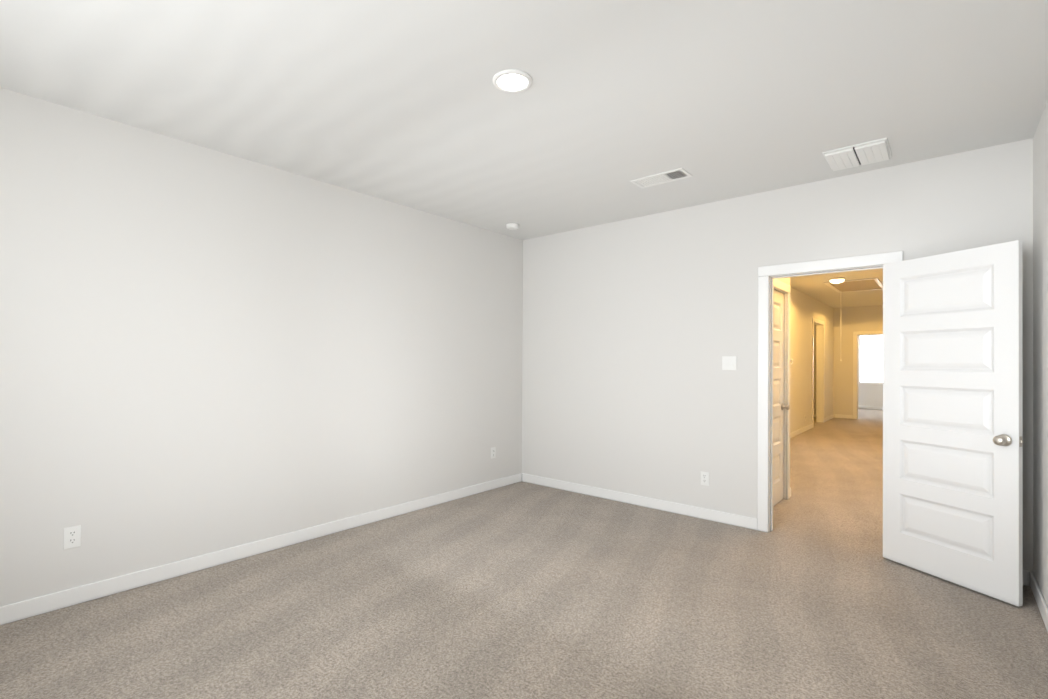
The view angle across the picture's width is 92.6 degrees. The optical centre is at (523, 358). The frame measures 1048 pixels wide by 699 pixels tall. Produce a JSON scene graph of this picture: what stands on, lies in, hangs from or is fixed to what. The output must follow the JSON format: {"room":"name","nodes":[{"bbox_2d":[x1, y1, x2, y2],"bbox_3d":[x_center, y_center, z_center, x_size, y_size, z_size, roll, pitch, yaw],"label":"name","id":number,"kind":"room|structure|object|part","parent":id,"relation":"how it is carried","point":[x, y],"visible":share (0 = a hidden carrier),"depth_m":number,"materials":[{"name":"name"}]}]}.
{"room":"empty bedroom","nodes":[
{"label":"empty bedroom","id":0,"kind":"room"},
{"bbox_2d":[0,87,522,605],"bbox_3d":[-1.677,-0.003,3.821,0.120,2.740,5.240,0,0,40],"label":"wall","id":1,"kind":"structure","parent":0,"point":[204,351],"depth_m":3.29,"materials":[{"name":"white paint"}]},
{"bbox_2d":[63,525,80,548],"bbox_3d":[-2.489,0.982,2.759,0.009,0.117,0.072,0,0,40],"label":"electrical outlet","id":2,"kind":"object","parent":1,"relation":"attached to","point":[72,536],"visible":1,"depth_m":2.76,"materials":[{"name":"white plastic"}]},
{"bbox_2d":[0,473,523,624],"bbox_3d":[-1.631,1.320,3.769,0.018,0.095,5.000,0,0,40],"label":"baseboard","id":3,"kind":"structure","parent":1,"relation":"attached to","point":[24,609],"depth_m":3.28,"materials":[{"name":"paint"}]},
{"bbox_2d":[491,447,495,458],"bbox_3d":[-0.326,0.998,5.322,0.009,0.117,0.072,0,0,40],"label":"electrical outlet","id":4,"kind":"object","parent":1,"relation":"attached to","point":[493,452],"visible":1,"depth_m":5.32,"materials":[{"name":"white plastic"}]},
{"bbox_2d":[0,409,1047,698],"bbox_3d":[4.384,1.481,7.655,4.800,0.120,19.300,0,0,40],"label":"floor","id":5,"kind":"structure","parent":0,"point":[524,591],"depth_m":2.66,"materials":[{"name":"carpet"}]},
{"bbox_2d":[0,0,1047,307],"bbox_3d":[4.399,-1.379,7.672,4.800,0.120,19.300,0,0,40],"label":"ceiling","id":6,"kind":"structure","parent":0,"point":[406,102],"depth_m":2.53,"materials":[{"name":"paint"}]},
{"bbox_2d":[493,69,531,92],"bbox_3d":[-0.057,-1.366,2.468,0.196,0.012,0.196,0,0,40],"label":"recessed light","id":7,"kind":"object","parent":6,"relation":"in","point":[512,80],"visible":1,"depth_m":2.45,"materials":[{"name":"white plastic"}]},
{"bbox_2d":[506,223,518,229],"bbox_3d":[-0.114,-1.337,5.068,0.132,0.041,0.132,0,0,40],"label":"smoke detector","id":8,"kind":"object","parent":6,"relation":"attached to","point":[512,226],"visible":1,"depth_m":5.02,"materials":[{"name":"white plastic"}]},
{"bbox_2d":[630,168,692,188],"bbox_3d":[1.029,-1.355,3.763,0.410,0.007,0.200,0,0,40],"label":"ceiling vent","id":9,"kind":"object","parent":6,"relation":"in","point":[662,178],"visible":1,"depth_m":3.75,"materials":[{"name":"white plastic"}]},
{"bbox_2d":[829,277,844,283],"bbox_3d":[5.109,-1.273,8.171,0.230,0.080,0.230,0,0,40],"label":"light","id":10,"kind":"object","parent":6,"relation":"attached to","point":[837,280],"visible":1,"depth_m":8.10,"materials":[{"name":"white glass"}]},
{"bbox_2d":[823,278,882,360],"bbox_3d":[5.880,-0.627,8.868,0.760,1.356,1.490,0,0,40],"label":"attic hatch","id":11,"kind":"object","parent":6,"relation":"attached to","point":[860,285],"visible":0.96,"depth_m":8.84,"materials":[{"name":"paint"}]},
{"bbox_2d":[822,137,891,170],"bbox_3d":[2.203,-1.340,3.309,0.345,0.030,0.360,0,0,40],"label":"ceiling vent","id":12,"kind":"object","parent":6,"relation":"in","point":[869,152],"visible":1,"depth_m":3.26,"materials":[{"name":"white plastic"}]},
{"bbox_2d":[522,138,1032,570],"bbox_3d":[1.583,0.018,4.420,4.090,2.740,0.120,0,0,40],"label":"wall","id":13,"kind":"structure","parent":0,"point":[636,329],"depth_m":4.40,"materials":[{"name":"white paint"}]},
{"bbox_2d":[524,473,756,529],"bbox_3d":[0.943,1.339,4.859,2.487,0.095,0.014,0,0,40],"label":"baseboard","id":14,"kind":"structure","parent":13,"relation":"attached to","point":[678,508],"depth_m":4.66,"materials":[{"name":"paint"}]},
{"bbox_2d":[701,471,708,485],"bbox_3d":[1.567,1.037,4.339,0.072,0.117,0.009,0,0,40],"label":"electrical outlet","id":15,"kind":"object","parent":13,"relation":"attached to","point":[705,478],"visible":1,"depth_m":4.33,"materials":[{"name":"white plastic"}]},
{"bbox_2d":[722,356,736,369],"bbox_3d":[1.727,0.034,4.212,0.118,0.117,0.012,0,0,40],"label":"light switch","id":16,"kind":"object","parent":13,"relation":"attached to","point":[729,362],"visible":1,"depth_m":4.21,"materials":[{"name":"white plastic"}]},
{"bbox_2d":[757,251,902,531],"bbox_3d":[2.301,0.321,3.812,0.938,2.135,0.154,0,0,40],"label":"door frame","id":17,"kind":"structure","parent":13,"relation":"attached to","point":[767,275],"depth_m":4.02,"materials":[{"name":"paint"}]},
{"bbox_2d":[883,240,1022,606],"bbox_3d":[2.639,0.357,3.137,0.171,2.034,0.767,0,0,-19],"label":"bedroom door","id":18,"kind":"structure","parent":13,"relation":"in","point":[952,429],"depth_m":3.06,"materials":[{"name":"paint"}]},
{"bbox_3d":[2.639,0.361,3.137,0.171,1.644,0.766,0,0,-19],"label":"knob","id":19,"kind":"part","parent":18,"relation":"part of","materials":[{"name":"silver metal"}]},
{"bbox_2d":[778,277,789,284],"bbox_3d":[2.281,0.023,4.682,0.120,2.740,1.180,0,0,40],"label":"wall","id":20,"kind":"structure","parent":0,"point":[786,280],"depth_m":4.92,"materials":[{"name":"white paint"}]},
{"bbox_2d":[773,290,789,505],"bbox_3d":[2.329,0.364,4.707,0.171,2.034,0.766,0,0,40],"label":"hall door","id":21,"kind":"structure","parent":20,"relation":"in","point":[778,427],"depth_m":4.83,"materials":[{"name":"paint"}]},
{"bbox_3d":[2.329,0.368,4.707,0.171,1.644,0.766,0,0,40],"label":"knob","id":22,"kind":"part","parent":21,"relation":"part of","materials":[{"name":"silver metal"}]},
{"bbox_2d":[774,279,790,499],"bbox_3d":[2.317,0.326,4.724,0.154,2.135,0.935,0,0,40],"label":"door frame","id":23,"kind":"structure","parent":20,"relation":"attached to","point":[782,287],"depth_m":4.98,"materials":[{"name":"paint"}]},
{"bbox_2d":[790,287,833,432],"bbox_3d":[4.852,0.062,9.186,0.120,2.740,9.020,0,0,40],"label":"wall","id":24,"kind":"structure","parent":0,"point":[805,309],"depth_m":10.02,"materials":[{"name":"white paint"}]},
{"bbox_2d":[790,423,812,438],"bbox_3d":[4.018,1.374,8.094,0.014,0.095,6.295,0,0,40],"label":"baseboard","id":25,"kind":"structure","parent":24,"relation":"attached to","point":[800,431],"depth_m":9.62,"materials":[{"name":"paint"}]},
{"bbox_2d":[812,318,823,427],"bbox_3d":[6.418,0.293,11.041,0.154,2.315,1.290,0,0,40],"label":"door frame","id":26,"kind":"structure","parent":24,"relation":"attached to","point":[819,324],"depth_m":11.45,"materials":[{"name":"paint"}]},
{"bbox_2d":[824,414,834,421],"bbox_3d":[7.305,1.413,11.987,0.018,0.095,1.315,0,0,40],"label":"baseboard","id":27,"kind":"structure","parent":24,"relation":"attached to","point":[833,415],"depth_m":12.00,"materials":[{"name":"paint"}]},
{"bbox_2d":[814,305,882,416],"bbox_3d":[7.966,0.096,12.380,3.520,2.740,0.120,0,0,40],"label":"wall","id":28,"kind":"structure","parent":0,"point":[848,321],"depth_m":12.33,"materials":[{"name":"white paint"}]},
{"bbox_2d":[835,414,852,418],"bbox_3d":[7.887,1.418,12.346,0.385,0.095,0.014,0,0,40],"label":"baseboard","id":29,"kind":"structure","parent":28,"relation":"attached to","point":[836,415],"depth_m":12.33,"materials":[{"name":"paint"}]},
{"bbox_2d":[853,331,882,418],"bbox_3d":[8.476,0.399,11.946,1.030,2.135,0.154,0,0,40],"label":"door frame","id":30,"kind":"structure","parent":28,"relation":"attached to","point":[855,372],"depth_m":12.19,"materials":[{"name":"paint"}]},
{"bbox_2d":[858,384,882,406],"bbox_3d":[10.758,0.124,14.604,3.180,2.740,0.120,0,0,40],"label":"wall","id":31,"kind":"structure","parent":0,"point":[870,394],"depth_m":14.89,"materials":[{"name":"white paint"}]},
{"bbox_2d":[858,335,882,384],"bbox_3d":[10.718,-0.082,14.541,1.720,1.670,0.030,0,0,40],"label":"room window","id":32,"kind":"structure","parent":31,"relation":"in","point":[870,359],"depth_m":14.89,"materials":[{"name":"glass"}]},
{"bbox_2d":[858,405,882,409],"bbox_3d":[10.715,1.446,14.538,3.200,0.095,0.014,0,0,40],"label":"baseboard","id":33,"kind":"structure","parent":31,"relation":"attached to","point":[859,407],"depth_m":14.87,"materials":[{"name":"paint"}]},
{"bbox_2d":[1033,100,1047,605],"bbox_3d":[1.541,-0.001,1.106,0.120,2.740,5.240,0,0,40],"label":"wall","id":34,"kind":"structure","parent":0,"point":[1040,354],"depth_m":2.81,"materials":[{"name":"white paint"}]},
{"bbox_2d":[1024,570,1047,631],"bbox_3d":[1.481,1.321,1.143,0.018,0.095,5.000,0,0,40],"label":"baseboard","id":35,"kind":"structure","parent":34,"relation":"attached to","point":[1030,580],"depth_m":2.81,"materials":[{"name":"paint"}]}
]}

